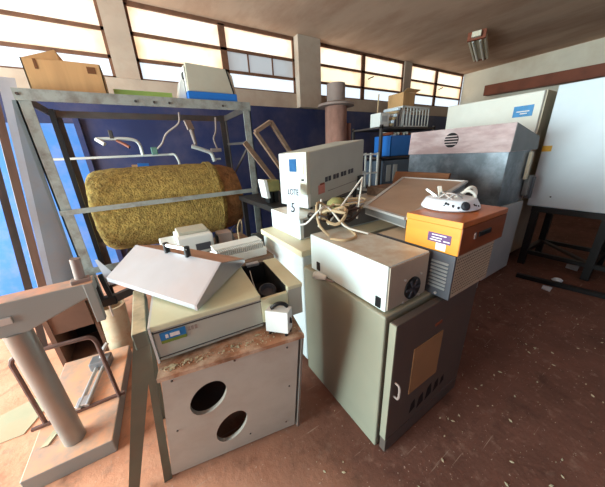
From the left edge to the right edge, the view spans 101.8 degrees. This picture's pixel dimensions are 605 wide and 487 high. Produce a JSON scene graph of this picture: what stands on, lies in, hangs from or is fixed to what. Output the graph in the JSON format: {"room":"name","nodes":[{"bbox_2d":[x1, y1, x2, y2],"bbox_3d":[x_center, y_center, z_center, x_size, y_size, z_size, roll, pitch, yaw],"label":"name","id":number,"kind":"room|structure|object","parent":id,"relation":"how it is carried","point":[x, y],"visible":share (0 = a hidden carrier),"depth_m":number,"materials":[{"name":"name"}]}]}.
{"room":"equipment storage room","nodes":[
{"label":"equipment storage room","id":0,"kind":"room"},
{"bbox_2d":[96,0,140,79],"bbox_3d":[-2.457,-2.705,3.303,0.280,0.890,0.230,-15,23,-29],"label":"column","id":1,"kind":"structure","parent":0,"point":[112,12],"depth_m":3.21,"materials":[{"name":"paint"}]},
{"bbox_2d":[0,92,446,257],"bbox_3d":[-0.985,-1.291,4.776,14.180,2.430,0.200,-15,23,-29],"label":"wall","id":2,"kind":"structure","parent":0,"point":[301,128],"depth_m":4.11,"materials":[{"name":"blue paint"}]},
{"bbox_2d":[0,123,118,295],"bbox_3d":[-3.650,-0.391,3.155,1.700,2.100,0.030,-15,23,-29],"label":"door","id":3,"kind":"structure","parent":2,"relation":"in","point":[10,277],"depth_m":3.25,"materials":[{"name":"blue glass"}]},
{"bbox_2d":[72,118,122,261],"bbox_3d":[-2.903,-0.611,3.567,0.060,2.160,0.050,-15,23,-29],"label":"trim","id":4,"kind":"structure","parent":2,"relation":"attached to","point":[76,122],"depth_m":3.30,"materials":[{"name":"blue paint"}]},
{"bbox_2d":[0,67,447,116],"bbox_3d":[-1.042,-2.541,4.311,14.180,0.240,0.215,-15,23,-29],"label":"trim","id":5,"kind":"structure","parent":2,"relation":"attached to","point":[255,97],"depth_m":4.29,"materials":[{"name":"paint"}]},
{"bbox_2d":[320,43,404,101],"bbox_3d":[1.374,-3.671,5.429,2.610,0.890,0.141,-15,23,-29],"label":"window","id":6,"kind":"structure","parent":5,"relation":"attached to","point":[365,76],"depth_m":5.39,"materials":[{"name":"grey glass"}]},
{"bbox_2d":[293,34,320,108],"bbox_3d":[0.055,-3.225,4.736,0.490,1.130,0.340,-15,23,-29],"label":"pillar","id":7,"kind":"structure","parent":2,"relation":"attached to","point":[307,55],"depth_m":4.58,"materials":[{"name":"paint"}]},
{"bbox_2d":[0,212,604,486],"bbox_3d":[1.051,0.885,2.244,14.180,0.100,7.600,-15,23,-29],"label":"floor","id":8,"kind":"structure","parent":0,"point":[477,449],"depth_m":1.53,"materials":[{"name":"red concrete"}]},
{"bbox_2d":[0,398,43,443],"bbox_3d":[-1.954,1.195,1.640,0.380,0.006,0.320,-15,23,-29],"label":"paper sheet","id":9,"kind":"object","parent":8,"relation":"on","point":[14,423],"visible":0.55,"depth_m":1.65,"materials":[{"name":"beige paper"}]},
{"bbox_2d":[0,103,46,286],"bbox_3d":[-2.356,-0.098,2.111,0.334,2.151,0.044,-15,23,-29],"label":"wooden plank","id":10,"kind":"object","parent":8,"relation":"on","point":[4,137],"visible":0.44,"depth_m":2.03,"materials":[{"name":"brown wood"}]},
{"bbox_2d":[0,168,47,346],"bbox_3d":[-2.382,0.007,2.047,0.310,2.001,0.034,-15,23,-29],"label":"metal bar","id":11,"kind":"object","parent":8,"relation":"on","point":[8,214],"visible":0.78,"depth_m":2.04,"materials":[{"name":"metal"}]},
{"bbox_2d":[0,77,52,284],"bbox_3d":[-2.523,-0.257,2.349,0.414,2.301,0.040,-15,23,-29],"label":"plank","id":12,"kind":"object","parent":8,"relation":"on","point":[6,83],"visible":0.5,"depth_m":2.19,"materials":[{"name":"white wood"}]},
{"bbox_2d":[12,100,73,283],"bbox_3d":[-2.355,-0.119,2.240,0.330,2.100,0.026,-15,23,-29],"label":"metal sheet","id":13,"kind":"object","parent":8,"relation":"on","point":[57,248],"visible":0.5,"depth_m":2.22,"materials":[{"name":"grey metal"}]},
{"bbox_2d":[0,257,131,486],"bbox_3d":[-1.674,0.636,1.453,1.017,1.162,0.939,-15,23,-29],"label":"pedestal","id":14,"kind":"object","parent":8,"relation":"on","point":[89,434],"visible":0.99,"depth_m":1.34,"materials":[{"name":"beige wood"}]},
{"bbox_2d":[39,430,56,448],"bbox_3d":[-1.477,1.138,1.440,0.041,0.009,0.102,-6,20,-10],"label":"paper scrap","id":15,"kind":"object","parent":14,"relation":"on","point":[52,435],"visible":0.79,"depth_m":1.43,"materials":[{"name":"beige paper"}]},
{"bbox_2d":[75,342,113,410],"bbox_3d":[-1.516,0.937,1.775,0.130,0.161,0.479,-11,22,-21],"label":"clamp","id":16,"kind":"object","parent":14,"relation":"on","point":[96,364],"visible":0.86,"depth_m":1.81,"materials":[{"name":"metal"}]},
{"bbox_2d":[94,274,134,315],"bbox_3d":[-1.103,0.294,1.452,0.185,0.272,0.058,-18,25,-36],"label":"clamp","id":17,"kind":"object","parent":14,"relation":"hanging from","point":[109,299],"visible":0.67,"depth_m":1.42,"materials":[{"name":"black metal"}]},
{"bbox_2d":[42,277,109,366],"bbox_3d":[-1.988,0.685,2.209,0.305,0.580,0.460,-15,23,-29],"label":"crate","id":18,"kind":"object","parent":8,"relation":"on","point":[79,320],"visible":0.38,"depth_m":2.05,"materials":[{"name":"brown wood"}]},
{"bbox_2d":[47,109,114,293],"bbox_3d":[-2.153,-0.206,2.475,0.041,2.083,0.323,-16,24,-33],"label":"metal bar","id":19,"kind":"object","parent":8,"relation":"on","point":[51,112],"visible":0.64,"depth_m":2.38,"materials":[{"name":"black metal"}]},
{"bbox_2d":[101,299,132,349],"bbox_3d":[-1.658,0.741,2.202,0.220,0.461,0.202,-15,23,-29],"label":"tube","id":20,"kind":"object","parent":8,"relation":"on","point":[117,328],"visible":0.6,"depth_m":2.14,"materials":[{"name":"beige cardboard"}]},
{"bbox_2d":[10,87,264,294],"bbox_3d":[-1.623,-0.508,3.101,1.910,2.170,1.022,-15,23,-29],"label":"rack","id":21,"kind":"object","parent":8,"relation":"on","point":[26,98],"visible":0.69,"depth_m":2.44,"materials":[{"name":"grey metal"}]},
{"bbox_2d":[19,50,108,92],"bbox_3d":[-2.101,-1.496,2.233,0.500,0.305,0.472,-15,23,-29],"label":"cardboard box","id":22,"kind":"object","parent":21,"relation":"on","point":[46,70],"visible":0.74,"depth_m":2.04,"materials":[{"name":"brown cardboard"}]},
{"bbox_2d":[95,259,114,284],"bbox_3d":[-1.923,0.282,2.439,0.184,0.272,0.054,-6,20,-9],"label":"white offcut","id":23,"kind":"object","parent":21,"relation":"on","point":[105,271],"visible":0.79,"depth_m":2.43,"materials":[{"name":"grey plastic"}]},
{"bbox_2d":[113,89,172,97],"bbox_3d":[-1.580,-1.469,2.461,0.490,0.060,0.180,-15,23,-29],"label":"batten","id":24,"kind":"object","parent":21,"relation":"on","point":[116,91],"visible":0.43,"depth_m":2.38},
{"bbox_2d":[85,162,242,248],"bbox_3d":[-1.614,-0.514,3.118,1.607,0.944,0.944,-15,23,-29],"label":"roll","id":25,"kind":"object","parent":21,"relation":"on","point":[124,228],"visible":0.9,"depth_m":2.71,"materials":[{"name":"fabric"}]},
{"bbox_2d":[53,130,180,166],"bbox_3d":[-2.240,-1.062,2.837,1.466,0.453,0.138,-15,23,-29],"label":"pipe","id":26,"kind":"object","parent":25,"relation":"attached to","point":[100,140],"depth_m":2.91,"materials":[{"name":"metal"}]},
{"bbox_2d":[94,137,105,145],"bbox_3d":[-2.295,-1.156,2.793,0.111,0.096,0.043,-1,20,4],"label":"tap","id":27,"kind":"object","parent":26,"relation":"on","point":[100,140],"depth_m":2.78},
{"bbox_2d":[157,112,179,148],"bbox_3d":[-1.627,-1.351,2.965,0.448,0.383,0.056,3,21,15],"label":"cable","id":28,"kind":"object","parent":21,"relation":"hanging from","point":[178,123],"visible":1,"depth_m":2.94,"materials":[{"name":"white plastic"}]},
{"bbox_2d":[184,120,221,161],"bbox_3d":[-1.388,-1.438,3.465,0.417,0.553,0.181,-15,23,-29],"label":"pipe","id":29,"kind":"object","parent":21,"relation":"hanging from","point":[188,123],"visible":1,"depth_m":3.38,"materials":[{"name":"white metal"}]},
{"bbox_2d":[177,62,237,101],"bbox_3d":[-1.094,-1.721,2.716,0.590,0.318,0.435,-15,23,-29],"label":"machine","id":30,"kind":"object","parent":21,"relation":"on","point":[196,81],"visible":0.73,"depth_m":2.55,"materials":[{"name":"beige plastic"}]},
{"bbox_2d":[213,117,217,147],"bbox_3d":[-1.232,-1.564,3.490,0.036,0.415,0.112,9,23,30],"label":"hanging cable","id":31,"kind":"object","parent":21,"relation":"hanging from","point":[215,117],"visible":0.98,"depth_m":3.48,"materials":[{"name":"grey plastic"}]},
{"bbox_2d":[129,290,171,486],"bbox_3d":[-0.834,0.756,1.234,0.307,1.010,0.555,-15,23,-29],"label":"trestle","id":32,"kind":"object","parent":8,"relation":"on","point":[144,361],"visible":0.91,"depth_m":1.05,"materials":[{"name":"brown wood"}]},
{"bbox_2d":[156,315,303,474],"bbox_3d":[-0.393,0.791,1.328,0.729,0.846,0.457,-10,21,-19],"label":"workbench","id":33,"kind":"object","parent":8,"relation":"on","point":[262,380],"visible":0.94,"depth_m":1.16,"materials":[{"name":"chipboard"},{"name":"grey laminate"},{"name":"dark steel"}]},
{"bbox_2d":[147,258,302,363],"bbox_3d":[-0.363,0.281,1.221,0.642,0.183,0.373,-12,22,-24],"label":"instrument","id":34,"kind":"object","parent":33,"relation":"on","point":[239,305],"visible":0.91,"depth_m":1.06,"materials":[{"name":"metal"}]},
{"bbox_2d":[106,242,244,310],"bbox_3d":[-0.656,0.071,1.289,0.738,0.174,0.450,7,22,25],"label":"lid","id":35,"kind":"object","parent":34,"relation":"on","point":[185,276],"visible":1,"depth_m":1.16,"materials":[{"name":"white plastic"}]},
{"bbox_2d":[161,327,295,371],"bbox_3d":[-0.285,0.441,1.038,0.558,0.005,0.078,-12,22,-24],"label":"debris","id":36,"kind":"object","parent":33,"relation":"on","point":[171,366],"visible":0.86,"depth_m":0.99,"materials":[{"name":"plaster"}]},
{"bbox_2d":[265,301,291,335],"bbox_3d":[-0.102,0.329,1.096,0.116,0.157,0.058,3,21,14],"label":"switch box","id":37,"kind":"object","parent":33,"relation":"on","point":[278,315],"visible":1,"depth_m":1.07,"materials":[{"name":"white plastic"}]},
{"bbox_2d":[207,232,273,265],"bbox_3d":[-0.757,0.463,2.270,0.780,0.840,0.800,-15,23,-29],"label":"bench","id":38,"kind":"object","parent":8,"relation":"on","point":[269,255],"visible":0.14,"depth_m":1.98,"materials":[{"name":"wood"}]},
{"bbox_2d":[159,223,213,251],"bbox_3d":[-1.012,-0.027,2.143,0.400,0.190,0.308,-15,23,-29],"label":"printer","id":39,"kind":"object","parent":38,"relation":"on","point":[197,237],"visible":0.62,"depth_m":2.08,"materials":[{"name":"white plastic"}]},
{"bbox_2d":[159,236,176,244],"bbox_3d":[-1.137,0.031,2.097,0.120,0.125,0.240,-15,23,-29],"label":"paper tray","id":40,"kind":"object","parent":39,"relation":"on","point":[171,239],"depth_m":2.07,"materials":[{"name":"white plastic"}]},
{"bbox_2d":[214,229,233,243],"bbox_3d":[-0.720,-0.052,2.260,0.150,0.130,0.160,-15,23,-29],"label":"transformer","id":41,"kind":"object","parent":38,"relation":"on","point":[221,236],"visible":0.69,"depth_m":2.21,"materials":[{"name":"black plastic"}]},
{"bbox_2d":[231,219,242,239],"bbox_3d":[-0.605,-0.115,2.291,0.133,0.213,0.460,-10,21,-18],"label":"cable","id":42,"kind":"object","parent":38,"relation":"on","point":[240,219],"visible":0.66,"depth_m":2.19,"materials":[{"name":"beige plastic"}]},
{"bbox_2d":[210,236,266,259],"bbox_3d":[-0.516,0.051,1.975,0.400,0.115,0.210,-15,23,-29],"label":"keyboard","id":43,"kind":"object","parent":38,"relation":"on","point":[249,247],"visible":0.88,"depth_m":1.93,"materials":[{"name":"white plastic"}]},
{"bbox_2d":[239,190,366,236],"bbox_3d":[0.035,-0.053,3.125,1.260,1.148,0.960,-15,23,-29],"label":"table","id":44,"kind":"object","parent":8,"relation":"on","point":[257,200],"visible":0.13,"depth_m":2.80,"materials":[{"name":"black metal"}]},
{"bbox_2d":[243,141,280,191],"bbox_3d":[-0.432,-0.866,2.828,0.460,0.590,0.030,-16,24,-32],"label":"timber lath","id":45,"kind":"object","parent":44,"relation":"on","point":[246,144],"visible":0.71,"depth_m":2.75,"materials":[{"name":"brown wood"}]},
{"bbox_2d":[258,179,279,202],"bbox_3d":[-0.334,-0.531,2.469,0.174,0.230,0.160,-15,23,-29],"label":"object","id":46,"kind":"object","parent":44,"relation":"on","point":[269,188],"visible":1,"depth_m":2.41,"materials":[{"name":"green plastic"}]},
{"bbox_2d":[253,120,291,169],"bbox_3d":[-0.204,-0.965,2.829,0.704,0.812,0.103,-17,25,-35],"label":"metal frame","id":47,"kind":"object","parent":44,"relation":"on","point":[271,123],"visible":0.46,"depth_m":2.64,"materials":[{"name":"brown metal"}]},
{"bbox_2d":[261,220,399,358],"bbox_3d":[0.497,0.251,2.471,1.575,0.985,0.685,-15,23,-29],"label":"chest freezer","id":48,"kind":"object","parent":8,"relation":"on","point":[293,253],"visible":0.22,"depth_m":1.91,"materials":[{"name":"white metal"}]},
{"bbox_2d":[271,193,380,239],"bbox_3d":[0.461,-0.323,2.370,1.440,0.165,0.491,-15,23,-29],"label":"base unit","id":49,"kind":"object","parent":48,"relation":"on","point":[279,215],"visible":0.46,"depth_m":2.03,"materials":[{"name":"white metal"}]},
{"bbox_2d":[279,139,363,208],"bbox_3d":[0.202,-0.661,2.290,0.767,0.548,0.395,-20,26,-38],"label":"analyser","id":50,"kind":"object","parent":49,"relation":"on","point":[325,172],"visible":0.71,"depth_m":2.11,"materials":[{"name":"white"}]},
{"bbox_2d":[286,183,299,223],"bbox_3d":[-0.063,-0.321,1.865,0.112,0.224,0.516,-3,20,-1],"label":"sign","id":51,"kind":"object","parent":50,"relation":"attached to","point":[293,190],"visible":1,"depth_m":1.84,"materials":[{"name":"white paper"}]},
{"bbox_2d":[357,175,362,184],"bbox_3d":[0.561,-0.616,2.390,0.060,0.096,0.032,-20,26,-38],"label":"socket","id":52,"kind":"object","parent":50,"relation":"attached to","point":[358,176],"depth_m":2.37,"materials":[{"name":"plastic"}]},
{"bbox_2d":[367,184,391,195],"bbox_3d":[0.979,-0.530,2.498,0.330,0.083,0.560,-15,23,-29],"label":"wooden block","id":53,"kind":"object","parent":49,"relation":"on","point":[375,190],"visible":0.36,"depth_m":2.57,"materials":[{"name":"brown wood"}]},
{"bbox_2d":[364,177,467,227],"bbox_3d":[0.815,-0.381,1.970,1.106,0.176,0.610,-19,26,-38],"label":"display tray","id":54,"kind":"object","parent":53,"relation":"on","point":[392,205],"visible":0.9,"depth_m":1.87,"materials":[{"name":"brown wood"}]},
{"bbox_3d":[0.377,-0.299,1.946,0.323,0.072,0.149,-15,23,-29],"label":"cable","id":55,"kind":"object","parent":49,"relation":"on","visible":0},
{"bbox_2d":[327,197,347,210],"bbox_3d":[0.258,-0.273,1.832,0.167,0.144,0.167,-15,23,-29],"label":"cloth bundle","id":56,"kind":"object","parent":55,"relation":"on","point":[336,200],"visible":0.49,"depth_m":1.78,"materials":[{"name":"green fabric"}]},
{"bbox_2d":[323,204,356,214],"bbox_3d":[0.271,-0.240,1.764,0.291,0.092,0.162,-15,23,-29],"label":"cable","id":57,"kind":"object","parent":56,"relation":"on","point":[348,213],"visible":0.15,"depth_m":1.73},
{"bbox_2d":[329,203,360,222],"bbox_3d":[0.282,-0.199,1.640,0.216,0.101,0.199,0,20,7],"label":"cable","id":58,"kind":"object","parent":57,"relation":"on","point":[350,218],"visible":0.64,"depth_m":1.62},
{"bbox_2d":[335,197,365,209],"bbox_3d":[0.351,-0.285,1.837,0.291,0.086,0.235,-15,23,-29],"label":"cable","id":59,"kind":"object","parent":55,"relation":"on","point":[356,198],"visible":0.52,"depth_m":1.80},
{"bbox_2d":[318,81,353,143],"bbox_3d":[0.603,-1.353,4.442,0.600,2.630,0.600,-15,23,-29],"label":"flue pipe","id":60,"kind":"object","parent":8,"relation":"on","point":[337,128],"visible":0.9,"depth_m":4.02,"materials":[{"name":"metal"}]},
{"bbox_2d":[304,264,477,451],"bbox_3d":[0.552,0.588,1.688,0.755,0.885,0.779,-15,23,-29],"label":"cabinet","id":61,"kind":"object","parent":8,"relation":"on","point":[387,370],"visible":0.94,"depth_m":1.38,"materials":[{"name":"grey metal"}]},
{"bbox_2d":[312,271,333,282],"bbox_3d":[0.120,0.199,1.455,0.133,0.052,0.050,11,24,34],"label":"plug","id":62,"kind":"object","parent":61,"relation":"on","point":[316,275],"visible":1,"depth_m":1.46,"materials":[{"name":"beige plastic"}]},
{"bbox_2d":[311,226,429,311],"bbox_3d":[0.343,0.104,1.402,0.305,0.241,0.615,-15,23,-29],"label":"control box","id":63,"kind":"object","parent":61,"relation":"on","point":[386,273],"visible":0.98,"depth_m":1.22,"materials":[{"name":"white metal"}]},
{"bbox_2d":[297,206,367,233],"bbox_3d":[0.169,-0.145,1.506,0.464,0.165,0.099,4,21,18],"label":"cable","id":64,"kind":"object","parent":63,"relation":"on","point":[322,207],"visible":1,"depth_m":1.50,"materials":[{"name":"white plastic"}]},
{"bbox_2d":[320,203,347,225],"bbox_3d":[0.212,-0.193,1.613,0.183,0.104,0.269,-15,23,-29],"label":"cable","id":65,"kind":"object","parent":63,"relation":"on","point":[335,210],"visible":0.86,"depth_m":1.54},
{"bbox_2d":[307,210,330,222],"bbox_3d":[0.130,-0.189,1.633,0.149,0.065,0.172,-15,23,-29],"label":"cable","id":66,"kind":"object","parent":65,"relation":"on","point":[310,213],"visible":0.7,"depth_m":1.60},
{"bbox_2d":[315,201,356,241],"bbox_3d":[0.201,-0.150,1.508,0.237,0.188,0.347,-15,23,-29],"label":"cable","id":67,"kind":"object","parent":63,"relation":"on","point":[318,202],"visible":0.82,"depth_m":1.46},
{"bbox_2d":[318,177,362,226],"bbox_3d":[0.267,-0.286,1.647,0.444,0.270,0.167,-11,22,-21],"label":"stand","id":68,"kind":"object","parent":63,"relation":"on","point":[361,179],"visible":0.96,"depth_m":1.68,"materials":[{"name":"white metal"}]},
{"bbox_2d":[375,295,380,307],"bbox_3d":[0.354,0.274,1.155,0.006,0.056,0.032,-15,23,-29],"label":"rocker switch","id":69,"kind":"object","parent":63,"relation":"attached to","point":[377,297],"depth_m":1.15,"materials":[{"name":"black plastic"}]},
{"bbox_2d":[404,276,420,298],"bbox_3d":[0.532,0.214,1.192,0.116,0.116,0.008,-15,23,-29],"label":"fan grille","id":70,"kind":"object","parent":63,"relation":"attached to","point":[412,284],"depth_m":1.18,"materials":[{"name":"black plastic"}]},
{"bbox_2d":[376,227,493,300],"bbox_3d":[0.749,0.066,1.451,0.406,0.234,0.470,-15,23,-29],"label":"metal equipment box","id":71,"kind":"object","parent":61,"relation":"on","point":[447,275],"visible":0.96,"depth_m":1.24,"materials":[{"name":"metal"}]},
{"bbox_2d":[405,204,507,256],"bbox_3d":[0.817,-0.098,1.310,0.450,0.161,0.288,-15,23,-29],"label":"case","id":72,"kind":"object","parent":71,"relation":"on","point":[451,233],"visible":0.9,"depth_m":1.19,"materials":[{"name":"orange metal"}]},
{"bbox_2d":[421,186,480,212],"bbox_3d":[0.802,-0.251,1.330,0.282,0.109,0.282,-15,23,-29],"label":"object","id":73,"kind":"object","parent":72,"relation":"on","point":[444,201],"visible":1,"depth_m":1.27,"materials":[{"name":"white plastic"}]},
{"bbox_2d":[352,124,435,187],"bbox_3d":[1.641,-1.098,4.596,1.390,1.950,0.640,-15,23,-29],"label":"shelf","id":74,"kind":"object","parent":8,"relation":"on","point":[382,128],"visible":0.34,"depth_m":3.98,"materials":[{"name":"metal"}]},
{"bbox_2d":[370,113,388,127],"bbox_3d":[1.206,-1.918,3.841,0.200,0.193,0.205,-15,23,-29],"label":"meter box","id":75,"kind":"object","parent":74,"relation":"on","point":[377,119],"visible":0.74,"depth_m":3.77,"materials":[{"name":"white plastic"}]},
{"bbox_2d":[366,158,408,185],"bbox_3d":[1.624,-1.290,4.384,1.000,0.403,0.418,-15,23,-29],"label":"case","id":76,"kind":"object","parent":74,"relation":"on","point":[389,167],"visible":0.42,"depth_m":4.10,"materials":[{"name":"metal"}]},
{"bbox_2d":[373,135,410,156],"bbox_3d":[1.701,-1.695,4.274,0.940,0.313,0.360,-15,23,-29],"label":"bin","id":77,"kind":"object","parent":74,"relation":"on","point":[393,145],"visible":0.69,"depth_m":4.02,"materials":[{"name":"plastic"}]},
{"bbox_2d":[383,132,393,135],"bbox_3d":[1.371,-1.787,4.017,0.044,0.046,0.272,-12,22,-23],"label":"tube","id":78,"kind":"object","parent":77,"relation":"on","point":[387,133],"visible":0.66,"depth_m":3.96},
{"bbox_2d":[384,105,429,126],"bbox_3d":[1.806,-2.174,4.285,0.700,0.313,0.400,-15,23,-29],"label":"wire crate","id":79,"kind":"object","parent":74,"relation":"on","point":[402,113],"visible":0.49,"depth_m":4.12,"materials":[{"name":"grey metal"}]},
{"bbox_2d":[388,88,419,109],"bbox_3d":[1.672,-2.383,4.075,0.340,0.233,0.380,-15,23,-29],"label":"carton","id":80,"kind":"object","parent":79,"relation":"on","point":[406,98],"visible":0.79,"depth_m":4.00,"materials":[{"name":"cardboard"}]},
{"bbox_3d":[1.333,-1.923,4.009,0.142,0.063,0.382,-15,23,-29],"label":"roll","id":81,"kind":"object","parent":74,"relation":"on","visible":0},
{"bbox_3d":[1.356,-1.973,4.008,0.142,0.063,0.382,-15,23,-29],"label":"roll","id":82,"kind":"object","parent":81,"relation":"on","visible":0},
{"bbox_3d":[1.379,-2.023,4.006,0.142,0.063,0.382,-15,23,-29],"label":"roll","id":83,"kind":"object","parent":82,"relation":"on","visible":0},
{"bbox_3d":[1.402,-2.072,4.005,0.142,0.063,0.382,-15,23,-29],"label":"roll","id":84,"kind":"object","parent":83,"relation":"on","visible":0},
{"bbox_2d":[385,110,398,114],"bbox_3d":[1.426,-2.122,4.004,0.044,0.063,0.386,-9,21,-15],"label":"roll","id":85,"kind":"object","parent":84,"relation":"on","point":[397,111],"visible":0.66,"depth_m":3.90,"materials":[{"name":"beige paper"}]},
{"bbox_2d":[383,107,399,112],"bbox_3d":[1.449,-2.172,4.003,0.044,0.063,0.386,-9,21,-15],"label":"roll","id":86,"kind":"object","parent":85,"relation":"on","point":[397,108],"visible":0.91,"depth_m":3.96,"materials":[{"name":"white paper"}]},
{"bbox_2d":[316,294,603,486],"bbox_3d":[1.459,1.065,1.545,2.896,0.005,1.546,-15,23,-29],"label":"debris","id":87,"kind":"object","parent":8,"relation":"on","point":[550,485],"depth_m":1.56,"materials":[{"name":"stone grit"},{"name":"plaster crumbs"}]},
{"bbox_2d":[445,89,556,252],"bbox_3d":[2.905,-1.016,3.877,0.756,2.175,1.148,-15,23,-29],"label":"fridge","id":88,"kind":"object","parent":8,"relation":"on","point":[533,110],"visible":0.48,"depth_m":3.25,"materials":[{"name":"metal"}]},
{"bbox_2d":[480,200,522,280],"bbox_3d":[2.142,-0.174,3.492,0.732,0.930,1.160,-15,23,-29],"label":"base cabinet","id":89,"kind":"object","parent":8,"relation":"on","point":[501,248],"visible":0.12,"depth_m":3.05,"materials":[{"name":"metal"}]},
{"bbox_2d":[408,122,539,206],"bbox_3d":[2.143,-1.024,3.199,0.762,0.862,1.235,-15,23,-29],"label":"equipment box","id":90,"kind":"object","parent":89,"relation":"on","point":[495,159],"visible":0.95,"depth_m":2.80,"materials":[{"name":"metal"}]},
{"bbox_2d":[541,285,551,291],"bbox_3d":[2.819,0.518,2.844,0.121,0.012,0.079,-17,25,-35],"label":"scrap","id":91,"kind":"object","parent":8,"relation":"on","point":[547,288],"visible":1,"depth_m":2.83,"materials":[{"name":"grey paper"}]},
{"bbox_2d":[551,277,562,282],"bbox_3d":[3.092,0.440,2.987,0.106,0.050,0.106,-15,23,-29],"label":"crumpled paper","id":92,"kind":"object","parent":8,"relation":"on","point":[555,278],"visible":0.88,"depth_m":2.96,"materials":[{"name":"white paper"}]},
{"bbox_2d":[516,272,604,298],"bbox_3d":[3.257,0.574,2.582,0.060,0.045,1.573,-20,26,-38],"label":"batten","id":93,"kind":"object","parent":8,"relation":"on","point":[585,291],"visible":1,"depth_m":2.83,"materials":[{"name":"black metal"}]},
{"bbox_2d":[517,206,604,280],"bbox_3d":[3.880,0.079,2.746,0.730,0.808,2.010,-15,23,-29],"label":"stand","id":94,"kind":"object","parent":8,"relation":"on","point":[595,260],"visible":0.9,"depth_m":3.20,"materials":[{"name":"metal"}]},
{"bbox_2d":[527,77,604,213],"bbox_3d":[3.818,-0.963,2.394,0.750,1.390,2.070,-15,23,-29],"label":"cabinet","id":95,"kind":"object","parent":94,"relation":"on","point":[570,172],"visible":1,"depth_m":2.81,"materials":[{"name":"white"}]},
{"bbox_2d":[565,264,578,270],"bbox_3d":[3.599,0.318,3.286,0.181,0.012,0.118,-17,25,-35],"label":"scrap","id":96,"kind":"object","parent":8,"relation":"on","point":[569,266],"visible":1,"depth_m":3.28,"materials":[{"name":"grey fabric"}]},
{"bbox_3d":[0.822,-0.379,4.134,0.700,0.995,0.650,-15,23,-29],"label":"side table","id":97,"kind":"object","parent":8,"relation":"on","visible":0},
{"bbox_2d":[357,152,378,190],"bbox_3d":[0.933,-1.111,3.838,0.404,0.560,0.274,-15,23,-29],"label":"frame","id":98,"kind":"object","parent":97,"relation":"on","point":[364,173],"visible":0.41,"depth_m":3.79,"materials":[{"name":"white metal"}]},
{"bbox_3d":[1.490,0.012,3.056,0.700,0.940,1.200,-15,23,-29],"label":"countertop","id":99,"kind":"structure","parent":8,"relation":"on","visible":0},
{"bbox_2d":[392,171,450,183],"bbox_3d":[1.253,-0.578,2.739,0.170,0.403,0.640,-15,23,-29],"label":"wooden board","id":100,"kind":"object","parent":99,"relation":"on","point":[398,174],"visible":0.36,"depth_m":2.69,"materials":[{"name":"brown wood"}]},
{"bbox_2d":[128,0,604,74],"bbox_3d":[0.882,-2.571,0.978,14.180,0.150,7.600,-15,23,-29],"label":"ceiling","id":101,"kind":"structure","parent":0,"point":[429,33],"depth_m":4.13,"materials":[{"name":"brown wood"}]},
{"bbox_2d":[467,28,488,61],"bbox_3d":[3.527,-3.951,4.908,0.280,0.204,1.634,12,25,35],"label":"ceiling lamp","id":102,"kind":"object","parent":101,"relation":"hanging from","point":[477,41],"visible":1,"depth_m":4.68,"materials":[{"name":"silver metal"}]},
{"bbox_2d":[402,61,412,92],"bbox_3d":[2.543,-4.012,6.202,0.270,0.890,0.230,-15,23,-29],"label":"pillar","id":103,"kind":"structure","parent":0,"point":[407,75],"depth_m":6.04,"materials":[{"name":"paint"}]},
{"bbox_2d":[460,37,604,104],"bbox_3d":[6.919,-2.346,4.955,0.200,3.560,7.400,-15,23,-29],"label":"wall","id":104,"kind":"structure","parent":0,"point":[589,53],"depth_m":6.04,"materials":[{"name":"beige paint"}]},
{"bbox_2d":[0,0,115,77],"bbox_3d":[-3.624,-2.380,2.571,2.550,0.890,0.070,-15,23,-29],"label":"window","id":105,"kind":"structure","parent":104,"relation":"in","point":[74,29],"depth_m":2.93,"materials":[{"name":"grey glass"}]},
{"bbox_2d":[122,0,295,93],"bbox_3d":[-1.236,-3.004,3.955,2.550,0.890,0.070,-15,23,-29],"label":"window","id":106,"kind":"structure","parent":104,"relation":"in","point":[163,40],"depth_m":3.77,"materials":[{"name":"grey glass"}]},
{"bbox_2d":[410,63,463,106],"bbox_3d":[3.740,-4.290,6.801,2.460,0.890,0.141,-15,23,-29],"label":"window","id":107,"kind":"structure","parent":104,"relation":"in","point":[438,87],"depth_m":6.78,"materials":[{"name":"grey glass"}]},
{"bbox_2d":[483,63,604,95],"bbox_3d":[6.506,-3.426,4.669,0.260,0.380,5.360,-15,23,-29],"label":"trim","id":108,"kind":"structure","parent":104,"relation":"attached to","point":[598,70],"depth_m":5.69,"materials":[{"name":"brown wood"}]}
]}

